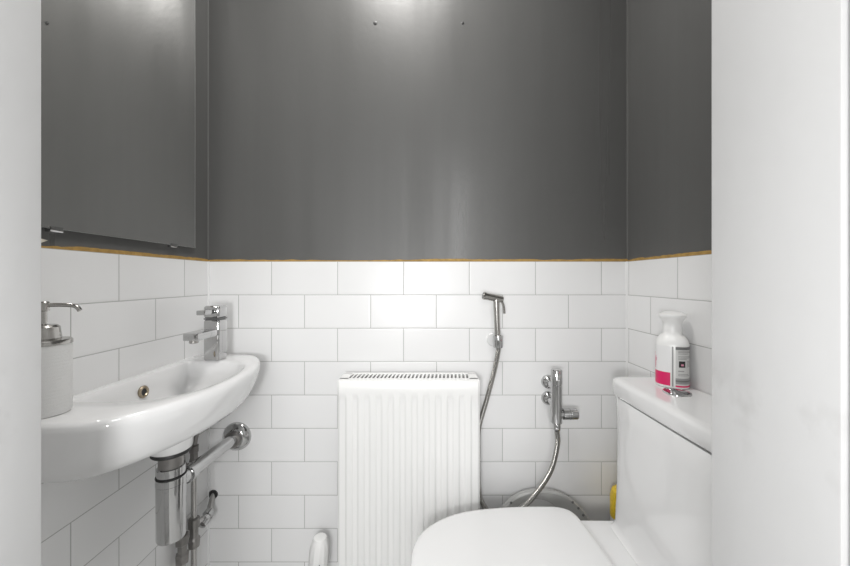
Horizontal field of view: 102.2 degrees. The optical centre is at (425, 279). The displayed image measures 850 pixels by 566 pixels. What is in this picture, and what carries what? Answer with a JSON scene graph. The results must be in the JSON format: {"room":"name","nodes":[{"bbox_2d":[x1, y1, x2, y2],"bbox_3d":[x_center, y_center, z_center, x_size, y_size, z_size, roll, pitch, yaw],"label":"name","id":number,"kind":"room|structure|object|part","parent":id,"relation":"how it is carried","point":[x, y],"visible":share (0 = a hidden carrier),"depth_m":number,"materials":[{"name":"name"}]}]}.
{"room":"bathroom","nodes":[
{"label":"bathroom","id":0,"kind":"room"},
{"bbox_2d":[41,0,207,565],"bbox_3d":[-0.716,-0.140,0.705,0.100,2.320,0.890,0,0,0],"label":"wall","id":1,"kind":"structure","parent":0,"point":[134,317],"depth_m":0.75,"materials":[{"name":"white tile"}]},
{"bbox_2d":[41,0,195,247],"bbox_3d":[-0.663,-0.562,0.682,0.011,0.956,0.604,0,0,0],"label":"wall mirror","id":2,"kind":"object","parent":1,"relation":"attached to","point":[118,77],"visible":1,"depth_m":0.73,"materials":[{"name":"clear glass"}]},
{"bbox_2d":[41,246,207,260],"bbox_3d":[-0.668,-0.059,0.705,0.001,0.008,0.690,0,0,0],"label":"trim","id":3,"kind":"structure","parent":1,"relation":"attached to","point":[88,249],"depth_m":0.75,"materials":[{"name":"beige paint"}]},
{"bbox_2d":[41,354,259,482],"bbox_3d":[-0.543,0.300,0.770,0.246,0.160,0.500,0,0,0],"label":"basin","id":4,"kind":"object","parent":1,"relation":"attached to","point":[159,412],"visible":0.95,"depth_m":0.61,"materials":[{"name":"white ceramic"}]},
{"bbox_2d":[41,301,81,418],"bbox_3d":[-0.625,0.128,0.565,0.069,0.184,0.075,0,0,35],"label":"soap dispenser","id":5,"kind":"object","parent":4,"relation":"on","point":[56,349],"visible":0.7,"depth_m":0.56,"materials":[{"name":"white plastic"}]},
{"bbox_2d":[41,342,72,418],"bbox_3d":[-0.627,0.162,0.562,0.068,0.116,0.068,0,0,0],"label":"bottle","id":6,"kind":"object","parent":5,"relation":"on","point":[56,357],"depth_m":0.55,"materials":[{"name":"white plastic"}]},
{"bbox_3d":[-0.602,0.046,0.569,0.051,0.016,0.007,0,0,-15],"label":"spout","id":7,"kind":"part","parent":5,"relation":"part of","materials":[{"name":"silver metal"}]},
{"bbox_2d":[150,422,250,545],"bbox_3d":[-0.577,0.480,0.892,0.087,0.199,0.319,0,0,0],"label":"trap","id":8,"kind":"object","parent":4,"relation":"attached to","point":[173,475],"visible":0.91,"depth_m":0.76,"materials":[{"name":"silver metal"}]},
{"bbox_2d":[150,446,191,460],"bbox_3d":[-0.572,0.384,0.770,0.076,0.008,0.076,0,0,0],"label":"washer","id":9,"kind":"object","parent":8,"relation":"in","point":[177,457],"depth_m":0.75,"materials":[{"name":"silver metal"}]},
{"bbox_2d":[155,473,186,545],"bbox_3d":[-0.572,0.509,0.770,0.058,0.140,0.058,0,0,0],"label":"cup","id":10,"kind":"object","parent":8,"relation":"on","point":[170,490],"depth_m":0.75,"materials":[{"name":"silver metal"}]},
{"bbox_2d":[183,305,226,360],"bbox_3d":[-0.577,0.145,0.901,0.044,0.149,0.122,0,0,0],"label":"tap","id":11,"kind":"object","parent":4,"relation":"on","point":[214,333],"visible":1,"depth_m":0.92,"materials":[{"name":"silver metal"}]},
{"bbox_3d":[-0.577,0.142,0.885,0.038,0.018,0.090,0,0,0],"label":"spout","id":12,"kind":"part","parent":11,"relation":"part of","materials":[{"name":"silver metal"}]},
{"bbox_3d":[-0.578,0.086,0.903,0.024,0.012,0.047,0,0,0],"label":"lever","id":13,"kind":"part","parent":11,"relation":"part of","materials":[{"name":"silver metal"}]},
{"bbox_3d":[-0.577,0.088,0.941,0.044,0.034,0.042,0,0,0],"label":"handle","id":14,"kind":"part","parent":11,"relation":"part of","materials":[{"name":"silver metal"}]},
{"bbox_2d":[208,0,626,565],"bbox_3d":[-0.025,-0.140,1.100,1.482,2.320,0.100,0,0,0],"label":"wall","id":15,"kind":"structure","parent":0,"point":[419,132],"depth_m":1.05,"materials":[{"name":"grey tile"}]},
{"bbox_2d":[208,0,208,258],"bbox_3d":[-0.668,-0.682,1.052,0.002,1.237,0.002,0,0,0],"label":"trim","id":16,"kind":"structure","parent":15,"relation":"attached to","point":[208,0],"depth_m":1.05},
{"bbox_2d":[208,261,209,565],"bbox_3d":[-0.664,0.482,1.048,0.004,1.075,0.004,0,0,0],"label":"trim","id":17,"kind":"structure","parent":15,"relation":"attached to","point":[208,261],"depth_m":1.05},
{"bbox_2d":[337,372,479,565],"bbox_3d":[-0.048,0.580,0.997,0.394,0.601,0.106,0,0,0],"label":"radiator","id":18,"kind":"object","parent":15,"relation":"attached to","point":[409,442],"visible":0.95,"depth_m":0.95,"materials":[{"name":"white metal"}]},
{"bbox_2d":[308,533,328,565],"bbox_3d":[-0.300,0.753,0.984,0.056,0.089,0.057,0,0,0],"label":"radiator valve","id":19,"kind":"object","parent":18,"relation":"attached to","point":[319,548],"visible":1,"depth_m":0.96,"materials":[{"name":"white plastic"}]},
{"bbox_2d":[339,372,478,379],"bbox_3d":[-0.048,0.281,0.992,0.390,0.005,0.079,0,0,0],"label":"grille","id":20,"kind":"object","parent":18,"relation":"attached to","point":[347,375],"depth_m":1.01,"materials":[{"name":"white metal"}]},
{"bbox_3d":[-0.048,0.582,1.024,0.386,0.596,0.012,0,0,0],"label":"panel","id":21,"kind":"part","parent":18,"relation":"part of","materials":[{"name":"white metal"}]},
{"bbox_2d":[208,259,627,261],"bbox_3d":[-0.025,-0.059,1.052,1.288,0.008,0.001,0,0,0],"label":"trim","id":22,"kind":"structure","parent":15,"relation":"attached to","point":[214,260],"depth_m":1.05,"materials":[{"name":"beige paint"}]},
{"bbox_2d":[487,332,502,347],"bbox_3d":[0.206,0.183,1.024,0.042,0.042,0.053,0,0,0],"label":"holder","id":23,"kind":"object","parent":15,"relation":"attached to","point":[492,340],"visible":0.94,"depth_m":1.00,"materials":[{"name":"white plastic"}]},
{"bbox_3d":[0.206,0.183,1.046,0.042,0.042,0.007,0,0,0],"label":"wall plate","id":24,"kind":"part","parent":23,"relation":"part of","materials":[{"name":"white plastic"}]},
{"bbox_2d":[482,292,505,335],"bbox_3d":[0.200,0.117,1.009,0.069,0.162,0.024,0,0,0],"label":"sprayer","id":25,"kind":"object","parent":23,"relation":"hanging from","point":[496,299],"visible":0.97,"depth_m":1.00,"materials":[{"name":"silver metal"}]},
{"bbox_2d":[480,348,559,508],"bbox_3d":[0.264,0.450,0.992,0.243,0.498,0.060,0,0,13],"label":"shower hose","id":26,"kind":"object","parent":25,"relation":"attached to","point":[549,473],"visible":0.7,"depth_m":0.99,"materials":[{"name":"silver metal"}]},
{"bbox_2d":[541,368,578,431],"bbox_3d":[0.394,0.347,1.012,0.084,0.177,0.076,0,0,0],"label":"mixer","id":27,"kind":"object","parent":15,"relation":"attached to","point":[553,381],"visible":1,"depth_m":0.98,"materials":[{"name":"silver metal"}]},
{"bbox_3d":[0.411,0.388,0.990,0.049,0.032,0.032,0,0,0],"label":"flow handle","id":28,"kind":"part","parent":27,"relation":"part of","materials":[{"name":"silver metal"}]},
{"bbox_2d":[626,261,627,376],"bbox_3d":[0.614,0.482,1.048,0.004,1.075,0.004,0,0,0],"label":"trim","id":29,"kind":"structure","parent":15,"relation":"attached to","point":[626,261],"depth_m":1.05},
{"bbox_2d":[627,0,627,258],"bbox_3d":[0.617,-0.682,1.052,0.002,1.237,0.002,0,0,0],"label":"trim","id":30,"kind":"structure","parent":15,"relation":"attached to","point":[627,0],"depth_m":1.05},
{"bbox_2d":[628,0,711,395],"bbox_3d":[0.666,-0.140,0.705,0.100,2.320,0.890,0,0,0],"label":"wall","id":31,"kind":"structure","parent":0,"point":[670,41],"depth_m":0.87,"materials":[{"name":"grey paint"}]},
{"bbox_2d":[628,250,711,260],"bbox_3d":[0.618,-0.059,0.705,0.001,0.008,0.690,0,0,0],"label":"trim","id":32,"kind":"structure","parent":31,"relation":"attached to","point":[708,251],"depth_m":0.84,"materials":[{"name":"beige paint"}]},
{"bbox_3d":[0.000,1.070,-0.100,2.100,0.100,2.500,0,0,0],"label":"floor","id":33,"kind":"structure","parent":0,"visible":0},
{"bbox_2d":[175,454,188,565],"bbox_3d":[-0.609,0.668,0.923,0.109,0.703,0.033,0,0,-23],"label":"supply pipe","id":34,"kind":"object","parent":33,"relation":"on","point":[182,555],"visible":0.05,"depth_m":0.90,"materials":[{"name":"silver metal"}]},
{"bbox_2d":[188,434,217,565],"bbox_3d":[-0.641,0.669,0.985,0.066,0.702,0.137,0,0,-27],"label":"supply pipe","id":35,"kind":"object","parent":33,"relation":"on","point":[195,521],"visible":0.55,"depth_m":0.95,"materials":[{"name":"silver metal"}]},
{"bbox_2d":[500,488,590,520],"bbox_3d":[0.338,0.819,0.990,0.332,0.403,0.062,0,0,0],"label":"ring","id":36,"kind":"object","parent":33,"relation":"on","point":[558,499],"visible":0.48,"depth_m":1.00,"materials":[{"name":"grey plastic"}]},
{"bbox_2d":[411,377,711,565],"bbox_3d":[0.291,0.633,0.697,0.644,0.775,0.386,0,0,0],"label":"toilet","id":37,"kind":"object","parent":33,"relation":"on","point":[663,514],"visible":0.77,"depth_m":0.72,"materials":[{"name":"white ceramic"}]},
{"bbox_3d":[0.174,0.581,0.695,0.410,0.012,0.357,0,0,0],"label":"lid","id":38,"kind":"part","parent":37,"relation":"part of","materials":[{"name":"white plastic"}]},
{"bbox_3d":[0.542,0.270,0.697,0.142,0.042,0.386,0,0,0],"label":"cistern lid","id":39,"kind":"part","parent":37,"relation":"part of","materials":[{"name":"white ceramic"}]},
{"bbox_2d":[655,311,689,388],"bbox_3d":[0.580,0.162,0.808,0.066,0.174,0.064,0,0,38],"label":"detergent bottle","id":40,"kind":"object","parent":37,"relation":"on","point":[672,348],"visible":1,"depth_m":0.79,"materials":[{"name":"white plastic"}]},
{"bbox_3d":[0.564,0.247,0.752,0.013,0.004,0.038,0,0,0],"label":"push plate","id":41,"kind":"part","parent":37,"relation":"part of","materials":[{"name":"silver metal"}]},
{"bbox_2d":[610,484,616,520],"bbox_3d":[0.566,0.805,0.975,0.077,0.429,0.077,0,0,0],"label":"bottle","id":42,"kind":"object","parent":33,"relation":"on","point":[613,489],"visible":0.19,"depth_m":0.97,"materials":[{"name":"yellow plastic"}]},
{"bbox_3d":[-0.025,-0.140,0.304,1.482,2.320,0.115,0,0,0],"label":"wall","id":43,"kind":"structure","parent":0,"visible":0},
{"bbox_2d":[0,0,40,565],"bbox_3d":[-0.417,-0.014,0.303,0.028,2.068,0.113,0,0,0],"label":"door frame","id":44,"kind":"structure","parent":43,"relation":"attached to","point":[20,20],"depth_m":0.34,"materials":[{"name":"white paint"}]},
{"bbox_2d":[712,0,848,565],"bbox_3d":[0.313,-0.014,0.303,0.028,2.068,0.113,0,0,0],"label":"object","id":45,"kind":"structure","parent":43,"relation":"attached to","point":[780,68],"depth_m":0.29,"materials":[{"name":"white paint"}]},
{"bbox_2d":[849,0,849,565],"bbox_3d":[0.339,-0.035,0.238,0.071,2.110,0.018,0,0,0],"label":"trim","id":46,"kind":"structure","parent":43,"relation":"attached to","point":[849,0],"depth_m":0.25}
]}

